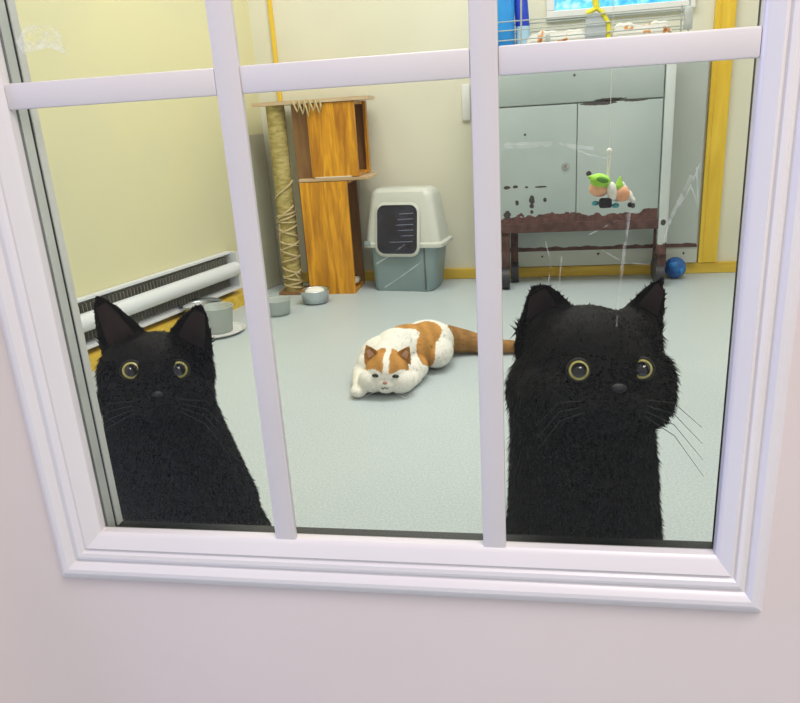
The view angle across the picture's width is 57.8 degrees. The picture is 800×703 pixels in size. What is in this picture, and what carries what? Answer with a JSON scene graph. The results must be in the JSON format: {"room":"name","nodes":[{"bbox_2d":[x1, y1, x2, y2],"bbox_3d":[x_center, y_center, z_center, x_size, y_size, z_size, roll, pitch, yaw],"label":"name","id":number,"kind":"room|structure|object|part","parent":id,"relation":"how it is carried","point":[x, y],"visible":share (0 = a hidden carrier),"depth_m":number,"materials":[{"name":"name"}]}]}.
{"room":"animal shelter corridor","nodes":[
{"label":"animal shelter corridor","id":0,"kind":"room"},
{"bbox_2d":[15,0,262,349],"bbox_3d":[-1.194,-1.002,1.866,0.100,2.300,2.615,5,20,24],"label":"wall","id":1,"kind":"structure","parent":0,"point":[141,188],"depth_m":2.45,"materials":[{"name":"beige paint"}]},
{"bbox_2d":[77,251,241,349],"bbox_3d":[-0.928,-0.135,2.416,0.071,0.157,1.270,5,20,24],"label":"baseboard heater","id":2,"kind":"object","parent":1,"relation":"attached to","point":[150,299],"visible":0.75,"depth_m":2.60,"materials":[{"name":"metal"}]},
{"bbox_3d":[-0.930,-0.071,2.438,0.058,0.010,1.267,5,20,24],"label":"rail","id":3,"kind":"part","parent":2,"relation":"part of","materials":[{"name":"metal"}]},
{"bbox_2d":[87,288,244,371],"bbox_3d":[-0.915,-0.026,2.456,0.075,0.045,1.489,5,20,24],"label":"baseboard","id":4,"kind":"structure","parent":1,"relation":"attached to","point":[236,297],"depth_m":2.60,"materials":[{"name":"yellow wood"}]},
{"bbox_2d":[92,272,735,541],"bbox_3d":[-0.013,0.580,0.618,4.800,0.050,5.680,0,19,10],"label":"floor","id":5,"kind":"structure","parent":0,"point":[377,460],"depth_m":1.82,"materials":[{"name":"plastic"}]},
{"bbox_2d":[92,295,271,525],"bbox_3d":[-0.214,0.173,0.922,0.313,0.552,0.288,-5,19,-5],"label":"cat","id":6,"kind":"object","parent":5,"relation":"on","point":[174,455],"visible":0.41,"depth_m":0.79},
{"bbox_2d":[179,297,221,312],"bbox_3d":[-0.738,-0.141,2.698,0.156,0.085,0.156,0,19,10],"label":"dish","id":7,"kind":"object","parent":5,"relation":"on","point":[205,300],"visible":0.33,"depth_m":2.74,"materials":[{"name":"white"}]},
{"bbox_2d":[212,322,245,338],"bbox_3d":[-0.657,-0.074,2.600,0.204,0.010,0.204,0,19,10],"label":"serving plate","id":8,"kind":"object","parent":5,"relation":"on","point":[237,326],"visible":0.28,"depth_m":2.58,"materials":[{"name":"white ceramic"}]},
{"bbox_2d":[202,302,233,334],"bbox_3d":[-0.650,-0.118,2.584,0.124,0.092,0.124,0,19,10],"label":"dish","id":9,"kind":"object","parent":8,"relation":"on","point":[219,314],"visible":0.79,"depth_m":2.55,"materials":[{"name":"white ceramic"}]},
{"bbox_2d":[249,134,280,288],"bbox_3d":[-0.608,-0.589,3.111,0.012,0.655,0.196,5,20,24],"label":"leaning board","id":10,"kind":"object","parent":5,"relation":"on","point":[257,144],"visible":0.5,"depth_m":3.14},
{"bbox_2d":[268,295,290,316],"bbox_3d":[-0.472,-0.174,2.781,0.112,0.059,0.112,0,19,10],"label":"bowl","id":11,"kind":"object","parent":5,"relation":"on","point":[279,305],"visible":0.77,"depth_m":2.75,"materials":[{"name":"white ceramic"}]},
{"bbox_2d":[251,95,377,294],"bbox_3d":[-0.315,-0.643,3.030,0.468,0.778,0.234,0,19,10],"label":"cat tree","id":12,"kind":"object","parent":5,"relation":"on","point":[332,149],"visible":0.98,"depth_m":2.94,"materials":[{"name":"orange wood"}]},
{"bbox_3d":[-0.477,-0.624,3.007,0.074,0.751,0.074,0,19,10],"label":"scratching post","id":13,"kind":"part","parent":12,"relation":"part of","materials":[{"name":"fabric"}]},
{"bbox_3d":[-0.288,-0.704,2.995,0.184,0.012,0.166,0,19,10],"label":"panel","id":14,"kind":"part","parent":12,"relation":"part of","materials":[{"name":"orange wood"}]},
{"bbox_2d":[299,172,377,182],"bbox_3d":[-0.250,-0.718,2.984,0.292,0.012,0.190,0,19,10],"label":"shelf","id":15,"kind":"object","parent":12,"relation":"attached to","point":[341,177],"depth_m":2.90,"materials":[{"name":"brown wood"}]},
{"bbox_3d":[-0.267,-0.520,3.151,0.196,0.462,0.012,0,19,10],"label":"panel","id":16,"kind":"part","parent":12,"relation":"part of","materials":[{"name":"brown wood"}]},
{"bbox_2d":[355,276,359,283],"bbox_3d":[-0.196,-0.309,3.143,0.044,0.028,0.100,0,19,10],"label":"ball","id":17,"kind":"object","parent":12,"relation":"in","point":[357,279],"visible":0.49,"depth_m":3.12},
{"bbox_3d":[-0.261,-0.278,3.138,0.184,0.012,0.166,0,19,10],"label":"panel","id":18,"kind":"part","parent":12,"relation":"part of","materials":[{"name":"orange wood"}]},
{"bbox_3d":[-0.237,-0.889,3.018,0.192,0.283,0.012,0,19,10],"label":"panel","id":19,"kind":"part","parent":12,"relation":"part of","materials":[{"name":"brown wood"}]},
{"bbox_3d":[-0.237,-0.733,2.979,0.180,0.012,0.162,0,19,10],"label":"panel","id":20,"kind":"part","parent":12,"relation":"part of","materials":[{"name":"orange wood"}]},
{"bbox_2d":[299,285,329,304],"bbox_3d":[-0.343,-0.230,2.922,0.123,0.061,0.123,0,19,10],"label":"bowl","id":21,"kind":"object","parent":5,"relation":"on","point":[319,294],"visible":1,"depth_m":2.89,"materials":[{"name":"silver metal"}]},
{"bbox_3d":[-0.343,-0.242,2.918,0.080,0.036,0.080,0,19,10],"label":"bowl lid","id":22,"kind":"part","parent":21,"relation":"part of","materials":[{"name":"white food"}]},
{"bbox_2d":[364,185,452,291],"bbox_3d":[0.033,-0.473,3.024,0.343,0.417,0.206,3,20,19],"label":"box","id":23,"kind":"object","parent":5,"relation":"on","point":[408,236],"visible":1,"depth_m":2.95,"materials":[{"name":"plastic"}]},
{"bbox_2d":[371,245,445,291],"bbox_3d":[0.042,-0.368,3.069,0.297,0.190,0.179,3,20,19],"label":"tub","id":24,"kind":"object","parent":23,"relation":"attached to","point":[420,268],"depth_m":2.99,"materials":[{"name":"plastic"}]},
{"bbox_2d":[364,185,452,247],"bbox_3d":[0.029,-0.563,2.999,0.343,0.231,0.195,3,20,19],"label":"hood","id":25,"kind":"object","parent":23,"relation":"attached to","point":[399,216],"depth_m":2.93,"materials":[{"name":"plastic"}]},
{"bbox_2d":[350,320,514,398],"bbox_3d":[0.076,0.000,2.089,0.579,0.171,0.270,-19,24,-38],"label":"cat","id":26,"kind":"object","parent":5,"relation":"on","point":[396,360],"visible":0.88,"depth_m":2.00,"materials":[{"name":"fur"}]},
{"bbox_2d":[499,64,676,288],"bbox_3d":[0.675,-0.690,2.835,0.716,0.870,0.200,0,19,10],"label":"base cabinet","id":27,"kind":"object","parent":5,"relation":"on","point":[555,127],"visible":0.84,"depth_m":2.73,"materials":[{"name":"paint"}]},
{"bbox_2d":[497,0,514,46],"bbox_3d":[0.392,-1.236,2.687,0.065,0.289,0.060,0,19,10],"label":"bottle","id":28,"kind":"object","parent":27,"relation":"on","point":[506,8],"visible":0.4,"depth_m":2.67,"materials":[{"name":"blue plastic"}]},
{"bbox_3d":[0.427,-0.415,2.921,0.032,0.155,0.028,0,19,10],"label":"leg","id":29,"kind":"part","parent":27,"relation":"part of","materials":[{"name":"wood"}]},
{"bbox_3d":[0.478,-0.447,3.022,0.030,0.165,0.025,0,19,10],"label":"leg","id":30,"kind":"part","parent":27,"relation":"part of","materials":[{"name":"metal"}]},
{"bbox_2d":[514,0,529,44],"bbox_3d":[0.457,-1.236,2.708,0.065,0.269,0.080,0,19,10],"label":"detergent jug","id":31,"kind":"object","parent":27,"relation":"on","point":[525,13],"visible":0.62,"depth_m":2.68,"materials":[{"name":"blue plastic"}]},
{"bbox_3d":[0.499,-0.713,2.791,0.350,0.438,0.012,0,19,10],"label":"door","id":32,"kind":"part","parent":27,"relation":"part of","materials":[{"name":"paint"}]},
{"bbox_3d":[0.680,-0.511,2.900,0.670,0.038,0.147,0,19,10],"label":"rail","id":33,"kind":"part","parent":27,"relation":"part of","materials":[{"name":"metal"}]},
{"bbox_3d":[0.631,-0.996,2.671,0.654,0.148,0.012,0,19,10],"label":"drawer","id":34,"kind":"part","parent":27,"relation":"part of","materials":[{"name":"paint"}]},
{"bbox_2d":[498,0,693,43],"bbox_3d":[0.680,-1.259,2.640,0.715,0.329,0.147,0,19,10],"label":"wire basket","id":35,"kind":"object","parent":27,"relation":"on","point":[688,10],"visible":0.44,"depth_m":2.61,"materials":[{"name":"white metal"}]},
{"bbox_2d":[526,29,584,43],"bbox_3d":[0.574,-1.133,2.659,0.220,0.092,0.034,0,19,10],"label":"folded blanket","id":36,"kind":"object","parent":35,"relation":"in","point":[542,33],"visible":0.34,"depth_m":2.64,"materials":[{"name":"fabric"}]},
{"bbox_2d":[611,20,671,36],"bbox_3d":[0.869,-1.137,2.607,0.209,0.096,0.034,0,19,10],"label":"folded blanket","id":37,"kind":"object","parent":35,"relation":"in","point":[620,26],"visible":0.48,"depth_m":2.59,"materials":[{"name":"fabric"}]},
{"bbox_2d":[585,0,610,38],"bbox_3d":[0.707,-1.210,2.603,0.101,0.256,0.038,0,19,10],"label":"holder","id":38,"kind":"object","parent":27,"relation":"on","point":[600,27],"visible":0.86,"depth_m":2.60,"materials":[{"name":"grey plastic"}]},
{"bbox_3d":[0.708,-1.154,2.626,0.070,0.134,0.030,0,19,10],"label":"grey panel","id":39,"kind":"part","parent":38,"relation":"part of","materials":[{"name":"plastic"}]},
{"bbox_3d":[0.823,-0.715,2.735,0.302,0.438,0.012,0,19,10],"label":"door","id":40,"kind":"part","parent":27,"relation":"part of","materials":[{"name":"paint"}]},
{"bbox_3d":[1.040,-0.450,2.925,0.030,0.165,0.025,0,19,10],"label":"leg","id":41,"kind":"part","parent":27,"relation":"part of","materials":[{"name":"wood"}]},
{"bbox_3d":[0.994,-0.726,2.706,0.034,0.731,0.034,0,19,10],"label":"leg","id":42,"kind":"part","parent":27,"relation":"part of","materials":[{"name":"paint"}]},
{"bbox_2d":[504,277,703,539],"bbox_3d":[0.267,0.169,0.832,0.372,0.558,0.346,0,19,10],"label":"cat","id":43,"kind":"object","parent":5,"relation":"on","point":[589,388],"visible":0.5,"depth_m":0.68},
{"bbox_2d":[665,257,685,277],"bbox_3d":[1.117,-0.341,2.944,0.086,0.086,0.088,0,19,10],"label":"ball","id":44,"kind":"object","parent":5,"relation":"on","point":[675,266],"visible":0.94,"depth_m":2.92,"materials":[{"name":"blue plastic"}]},
{"bbox_2d":[248,0,758,281],"bbox_3d":[0.774,-1.433,2.779,2.950,2.300,0.100,0,19,10],"label":"wall","id":45,"kind":"structure","parent":0,"point":[418,133],"depth_m":2.97,"materials":[{"name":"beige paint"}]},
{"bbox_2d":[267,0,281,100],"bbox_3d":[-0.544,-1.643,2.869,0.017,1.600,0.012,0,19,10],"label":"trim","id":46,"kind":"structure","parent":45,"relation":"attached to","point":[269,2],"depth_m":2.98,"materials":[{"name":"yellow wood"}]},
{"bbox_2d":[461,84,470,120],"bbox_3d":[0.269,-1.014,2.949,0.034,0.140,0.012,0,19,10],"label":"wall switch","id":47,"kind":"object","parent":45,"relation":"attached to","point":[465,88],"visible":1,"depth_m":2.94,"materials":[{"name":"white plastic"}]},
{"bbox_2d":[302,261,735,281],"bbox_3d":[0.892,-0.347,3.070,2.830,0.045,0.018,0,19,10],"label":"baseboard","id":48,"kind":"structure","parent":45,"relation":"attached to","point":[719,266],"depth_m":3.08,"materials":[{"name":"yellow wood"}]},
{"bbox_2d":[501,61,708,266],"bbox_3d":[0.790,-0.749,2.926,0.822,0.810,0.020,0,19,10],"label":"metal panel","id":49,"kind":"object","parent":45,"relation":"attached to","point":[633,246],"visible":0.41,"depth_m":2.95,"materials":[{"name":"grey metal"}]},
{"bbox_2d":[546,0,695,19],"bbox_3d":[0.819,-1.528,2.674,0.545,0.518,0.020,0,19,10],"label":"window","id":50,"kind":"structure","parent":45,"relation":"in","point":[554,8],"depth_m":2.75,"materials":[{"name":"white plastic"}]},
{"bbox_3d":[0.820,-1.531,2.680,0.485,0.458,0.005,0,19,10],"label":"blue pane","id":51,"kind":"part","parent":50,"relation":"part of","materials":[{"name":"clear glass"}]},
{"bbox_2d":[697,0,736,262],"bbox_3d":[1.206,-1.342,2.670,0.073,2.055,0.025,0,19,10],"label":"trim","id":52,"kind":"structure","parent":45,"relation":"attached to","point":[725,10],"depth_m":2.84,"materials":[{"name":"yellow wood"}]},
{"bbox_3d":[0.078,-2.148,1.258,4.800,0.100,2.700,0,19,10],"label":"ceiling","id":53,"kind":"structure","parent":0,"visible":0},
{"bbox_2d":[588,0,634,207],"bbox_3d":[0.458,-1.220,1.474,0.113,1.840,0.052,0,19,10],"label":"toy","id":54,"kind":"object","parent":53,"relation":"hanging from","point":[601,184],"visible":1,"depth_m":1.74,"materials":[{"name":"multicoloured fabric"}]},
{"bbox_3d":[0.501,-0.451,1.739,0.013,0.073,0.013,0,19,10],"label":"stem","id":55,"kind":"part","parent":54,"relation":"part of","materials":[{"name":"white plastic"}]},
{"bbox_3d":[-0.058,-0.585,0.401,4.800,2.300,0.092,0,19,10],"label":"wall","id":56,"kind":"structure","parent":0,"visible":0},
{"bbox_2d":[0,0,799,702],"bbox_3d":[-0.050,-0.469,0.447,0.920,2.030,0.046,0,19,10],"label":"door","id":57,"kind":"structure","parent":56,"relation":"in","point":[97,606],"depth_m":0.64,"materials":[{"name":"paint"}]}
]}

